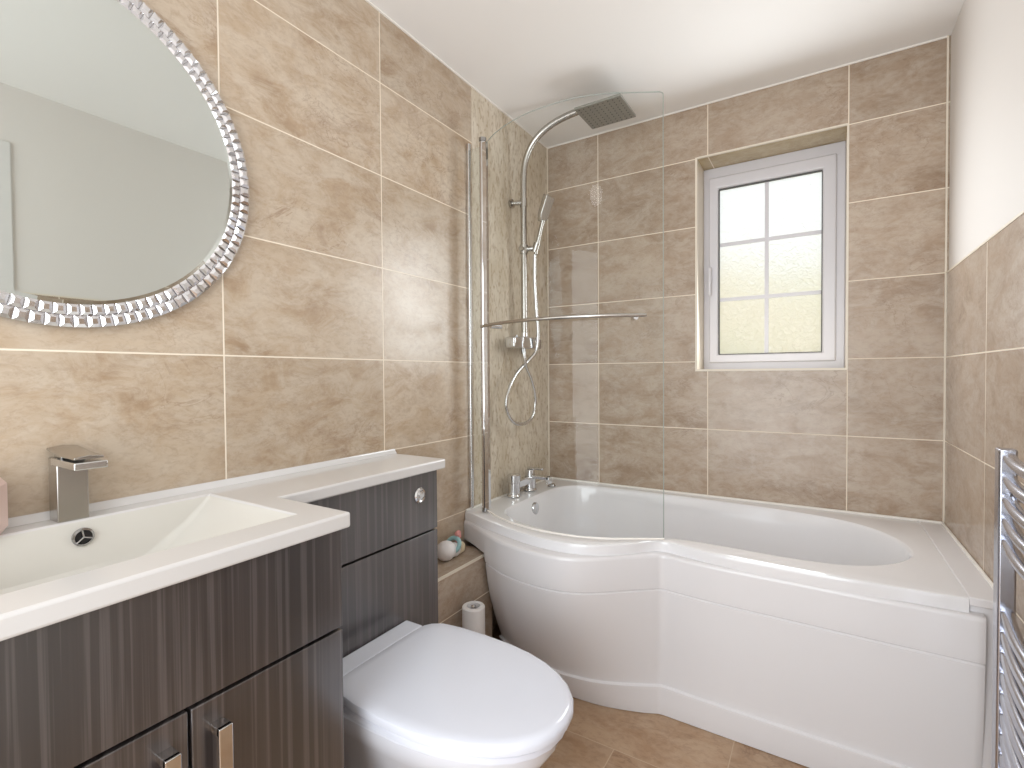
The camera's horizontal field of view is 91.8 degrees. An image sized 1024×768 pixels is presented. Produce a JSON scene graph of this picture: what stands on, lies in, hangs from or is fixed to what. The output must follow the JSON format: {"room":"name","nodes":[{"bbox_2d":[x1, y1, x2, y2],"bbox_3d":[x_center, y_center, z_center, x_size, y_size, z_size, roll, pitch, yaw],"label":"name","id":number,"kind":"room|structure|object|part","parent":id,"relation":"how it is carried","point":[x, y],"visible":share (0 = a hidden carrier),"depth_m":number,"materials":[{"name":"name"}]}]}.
{"room":"bathroom","nodes":[
{"label":"bathroom","id":0,"kind":"room"},
{"bbox_2d":[0,0,548,629],"bbox_3d":[-0.669,-0.052,1.326,0.100,2.301,3.100,0,1,32],"label":"wall","id":1,"kind":"structure","parent":0,"point":[336,327],"depth_m":1.43,"materials":[{"name":"tile"}]},
{"bbox_2d":[0,0,249,327],"bbox_3d":[-0.843,-0.466,0.927,0.021,0.716,0.716,0,1,32],"label":"round mirror","id":2,"kind":"object","parent":1,"relation":"attached to","point":[124,180],"visible":1,"depth_m":0.98,"materials":[{"name":"silver metal"}]},
{"bbox_2d":[438,554,483,581],"bbox_3d":[-0.191,0.648,1.730,0.008,0.008,0.338,0,1,32],"label":"trim","id":3,"kind":"structure","parent":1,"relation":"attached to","point":[482,555],"depth_m":1.74,"materials":[{"name":"beige plastic"}]},
{"bbox_2d":[438,545,491,636],"bbox_3d":[-0.239,0.866,1.789,0.148,0.442,0.378,0,1,32],"label":"ledge","id":4,"kind":"object","parent":1,"relation":"attached to","point":[470,583],"depth_m":1.77,"materials":[{"name":"tile"}]},
{"bbox_2d":[437,530,464,560],"bbox_3d":[-0.226,0.599,1.839,0.072,0.091,0.141,0,1,32],"label":"ornament","id":5,"kind":"object","parent":4,"relation":"on","point":[447,549],"visible":0.99,"depth_m":1.80,"materials":[{"name":"white ceramic"}]},
{"bbox_2d":[504,93,635,425],"bbox_3d":[0.230,-0.496,2.146,0.555,1.377,0.291,0,1,32],"label":"shower","id":6,"kind":"object","parent":1,"relation":"attached to","point":[612,109],"visible":1,"depth_m":2.23,"materials":[{"name":"silver metal"}]},
{"bbox_3d":[0.007,-0.185,2.208,0.054,0.048,0.067,0,1,32],"label":"control knob","id":7,"kind":"part","parent":6,"relation":"part of","materials":[{"name":"silver metal"}]},
{"bbox_3d":[0.216,-0.700,2.174,0.410,0.970,0.029,0,1,32],"label":"riser rail","id":8,"kind":"part","parent":6,"relation":"part of","materials":[{"name":"silver metal"}]},
{"bbox_2d":[365,0,946,148],"bbox_3d":[0.041,-1.196,0.857,1.592,0.005,3.100,0,1,32],"label":"trim","id":9,"kind":"structure","parent":1,"relation":"attached to","point":[367,1],"depth_m":1.99,"materials":[{"name":"white"}]},
{"bbox_2d":[492,626,808,767],"bbox_3d":[-0.099,1.138,0.646,1.797,0.060,3.900,0,1,32],"label":"floor","id":10,"kind":"structure","parent":0,"point":[596,736],"depth_m":1.49,"materials":[{"name":"tile"}]},
{"bbox_2d":[0,530,343,767],"bbox_3d":[-0.644,0.694,0.834,0.466,0.826,0.550,0,1,32],"label":"vanity unit","id":11,"kind":"object","parent":10,"relation":"on","point":[240,665],"visible":0.91,"depth_m":0.73,"materials":[{"name":"grey wood"}]},
{"bbox_3d":[-0.550,0.728,0.614,0.018,0.498,0.275,0,1,32],"label":"door","id":12,"kind":"part","parent":11,"relation":"part of","materials":[{"name":"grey wood"}]},
{"bbox_3d":[-0.475,0.590,0.689,0.028,0.155,0.020,0,1,32],"label":"handle","id":13,"kind":"part","parent":11,"relation":"part of","materials":[{"name":"silver metal"}]},
{"bbox_3d":[-0.438,0.589,0.749,0.028,0.155,0.020,0,1,32],"label":"handle","id":14,"kind":"part","parent":11,"relation":"part of","materials":[{"name":"silver metal"}]},
{"bbox_2d":[0,449,444,640],"bbox_3d":[-0.507,0.290,1.067,0.450,0.118,1.147,0,1,32],"label":"countertop","id":15,"kind":"structure","parent":11,"relation":"on","point":[51,572],"depth_m":0.91,"materials":[{"name":"white ceramic"}]},
{"bbox_2d":[0,477,7,533],"bbox_3d":[-0.879,0.201,0.809,0.069,0.104,0.081,0,1,32],"label":"soap dispenser","id":16,"kind":"object","parent":15,"relation":"on","point":[3,485],"visible":1,"depth_m":0.83,"materials":[{"name":"pink ceramic"}]},
{"bbox_2d":[46,445,107,522],"bbox_3d":[-0.789,0.183,0.900,0.137,0.136,0.048,0,1,32],"label":"tap","id":17,"kind":"object","parent":15,"relation":"on","point":[69,465],"visible":1,"depth_m":0.90,"materials":[{"name":"silver metal"}]},
{"bbox_3d":[-0.793,0.123,0.901,0.128,0.016,0.047,0,1,32],"label":"lever","id":18,"kind":"part","parent":17,"relation":"part of","materials":[{"name":"silver metal"}]},
{"bbox_3d":[-0.779,0.141,0.893,0.113,0.013,0.048,0,1,32],"label":"spout","id":19,"kind":"part","parent":17,"relation":"part of","materials":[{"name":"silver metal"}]},
{"bbox_2d":[0,496,292,594],"bbox_3d":[-0.665,0.304,0.832,0.310,0.100,0.458,0,1,32],"label":"basin","id":20,"kind":"object","parent":15,"relation":"in","point":[41,555],"depth_m":0.95,"materials":[{"name":"white ceramic"}]},
{"bbox_3d":[-0.403,0.722,0.849,0.018,0.498,0.270,0,1,32],"label":"door","id":21,"kind":"part","parent":11,"relation":"part of","materials":[{"name":"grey wood"}]},
{"bbox_2d":[308,470,437,657],"bbox_3d":[-0.459,0.683,1.371,0.212,0.826,0.549,0,1,32],"label":"cabinet","id":22,"kind":"object","parent":10,"relation":"on","point":[389,548],"visible":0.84,"depth_m":1.37,"materials":[{"name":"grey wood"}]},
{"bbox_3d":[-0.386,0.362,1.318,0.018,0.180,0.549,0,1,32],"label":"panel","id":23,"kind":"part","parent":22,"relation":"part of","materials":[{"name":"grey wood"}]},
{"bbox_3d":[-0.383,0.727,1.325,0.018,0.539,0.549,0,1,32],"label":"panel","id":24,"kind":"part","parent":22,"relation":"part of","materials":[{"name":"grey wood"}]},
{"bbox_2d":[343,620,573,767],"bbox_3d":[-0.137,0.882,1.151,0.586,0.432,0.378,0,1,32],"label":"toilet","id":25,"kind":"object","parent":10,"relation":"on","point":[437,695],"visible":0.85,"depth_m":1.06,"materials":[{"name":"white ceramic"}]},
{"bbox_3d":[-0.114,0.706,1.132,0.506,0.018,0.366,0,1,32],"label":"seat","id":26,"kind":"part","parent":25,"relation":"part of","materials":[{"name":"white plastic"}]},
{"bbox_2d":[464,477,992,767],"bbox_3d":[0.635,0.789,1.822,1.598,0.579,0.915,0,1,32],"label":"bath","id":27,"kind":"object","parent":10,"relation":"on","point":[811,637],"visible":0.96,"depth_m":1.52,"materials":[{"name":"white plastic"}]},
{"bbox_2d":[507,466,551,497],"bbox_3d":[0.079,0.448,2.266,0.141,0.110,0.209,0,1,32],"label":"mixer tap","id":28,"kind":"object","parent":27,"relation":"on","point":[528,481],"visible":1,"depth_m":2.28,"materials":[{"name":"silver metal"}]},
{"bbox_3d":[0.008,0.421,2.224,0.060,0.034,0.060,0,1,32],"label":"knob","id":29,"kind":"part","parent":28,"relation":"part of","materials":[{"name":"silver metal"}]},
{"bbox_3d":[0.105,0.414,2.334,0.097,0.044,0.048,0,1,32],"label":"lever","id":30,"kind":"part","parent":28,"relation":"part of","materials":[{"name":"silver metal"}]},
{"bbox_3d":[0.135,0.445,2.317,0.101,0.034,0.036,0,1,32],"label":"spout","id":31,"kind":"part","parent":28,"relation":"part of","materials":[{"name":"silver metal"}]},
{"bbox_2d":[466,91,663,539],"bbox_3d":[0.114,-0.227,1.741,0.788,1.476,0.180,0,1,32],"label":"screen","id":32,"kind":"object","parent":27,"relation":"on","point":[483,145],"visible":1,"depth_m":1.95,"materials":[{"name":"clear glass"}]},
{"bbox_3d":[-0.106,-0.224,1.965,0.037,1.457,0.027,0,1,32],"label":"pivot post","id":33,"kind":"part","parent":32,"relation":"part of","materials":[{"name":"silver metal"}]},
{"bbox_3d":[-0.060,-0.214,1.847,0.046,0.016,0.016,-1,1,-33],"label":"rail mount","id":34,"kind":"part","parent":32,"relation":"part of","materials":[{"name":"silver metal"}]},
{"bbox_2d":[465,479,968,612],"bbox_3d":[0.615,0.718,1.856,1.523,0.422,0.871,0,1,32],"label":"tub","id":35,"kind":"object","parent":27,"relation":"in","point":[716,554],"depth_m":1.63,"materials":[{"name":"white plastic"}]},
{"bbox_3d":[-0.131,0.922,1.702,0.132,0.332,0.132,0,1,32],"label":"stand","id":36,"kind":"object","parent":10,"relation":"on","visible":0},
{"bbox_3d":[-0.130,1.028,1.704,0.108,0.099,0.108,0,1,32],"label":"toilet roll","id":37,"kind":"object","parent":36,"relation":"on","visible":0},
{"bbox_3d":[-0.131,0.928,1.703,0.108,0.099,0.108,0,1,32],"label":"toilet roll","id":38,"kind":"object","parent":37,"relation":"on","visible":0},
{"bbox_2d":[462,601,484,634],"bbox_3d":[-0.132,0.818,1.700,0.078,0.118,0.078,0,1,32],"label":"toilet roll","id":39,"kind":"object","parent":38,"relation":"on","point":[472,619],"visible":0.68,"depth_m":1.67,"materials":[{"name":"white paper"}]},
{"bbox_2d":[369,0,963,146],"bbox_3d":[-0.076,-1.234,0.664,1.797,0.080,4.050,0,1,32],"label":"ceiling","id":40,"kind":"structure","parent":0,"point":[525,56],"depth_m":1.77,"materials":[{"name":"white paint"}]},
{"bbox_2d":[548,36,950,520],"bbox_3d":[0.936,-0.083,2.299,1.797,2.301,0.250,0,1,32],"label":"wall","id":41,"kind":"structure","parent":0,"point":[866,437],"depth_m":2.10,"materials":[{"name":"tile"}]},
{"bbox_2d":[547,35,948,521],"bbox_3d":[0.867,-0.365,2.185,1.597,1.731,0.006,0,1,32],"label":"trim","id":42,"kind":"structure","parent":41,"relation":"attached to","point":[947,75],"depth_m":1.77,"materials":[{"name":"beige plastic"}]},
{"bbox_2d":[695,123,848,370],"bbox_3d":[1.060,-0.530,2.066,0.567,0.949,0.009,0,1,32],"label":"trim","id":43,"kind":"structure","parent":41,"relation":"attached to","point":[845,124],"depth_m":2.06,"materials":[{"name":"beige plastic"}]},
{"bbox_2d":[704,141,845,368],"bbox_3d":[1.145,-0.534,2.201,0.555,0.937,0.118,0,1,32],"label":"window","id":44,"kind":"structure","parent":41,"relation":"in","point":[775,226],"depth_m":2.19,"materials":[{"name":"white plastic"}]},
{"bbox_3d":[0.913,-0.471,2.290,0.016,0.128,0.022,0,1,32],"label":"lever","id":45,"kind":"part","parent":44,"relation":"part of","materials":[{"name":"white plastic"}]},
{"bbox_3d":[1.145,-0.518,2.215,0.408,0.765,0.006,0,1,32],"label":"pane","id":46,"kind":"part","parent":44,"relation":"part of","materials":[{"name":"clear glass"}]},
{"bbox_2d":[944,0,1023,637],"bbox_3d":[0.772,-0.045,0.429,0.100,2.301,3.100,0,1,32],"label":"wall","id":47,"kind":"structure","parent":0,"point":[984,412],"depth_m":1.38,"materials":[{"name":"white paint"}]},
{"bbox_2d":[946,210,1023,273],"bbox_3d":[1.111,-0.378,1.050,0.022,0.006,1.675,0,1,32],"label":"trim","id":48,"kind":"structure","parent":47,"relation":"attached to","point":[1021,212],"depth_m":1.30,"materials":[{"name":"beige plastic"}]},
{"bbox_2d":[991,447,1023,767],"bbox_3d":[0.878,0.615,0.792,0.093,0.963,0.513,0,1,32],"label":"towel radiator","id":49,"kind":"object","parent":47,"relation":"attached to","point":[1007,750],"visible":1,"depth_m":0.95,"materials":[{"name":"silver metal"}]}
]}

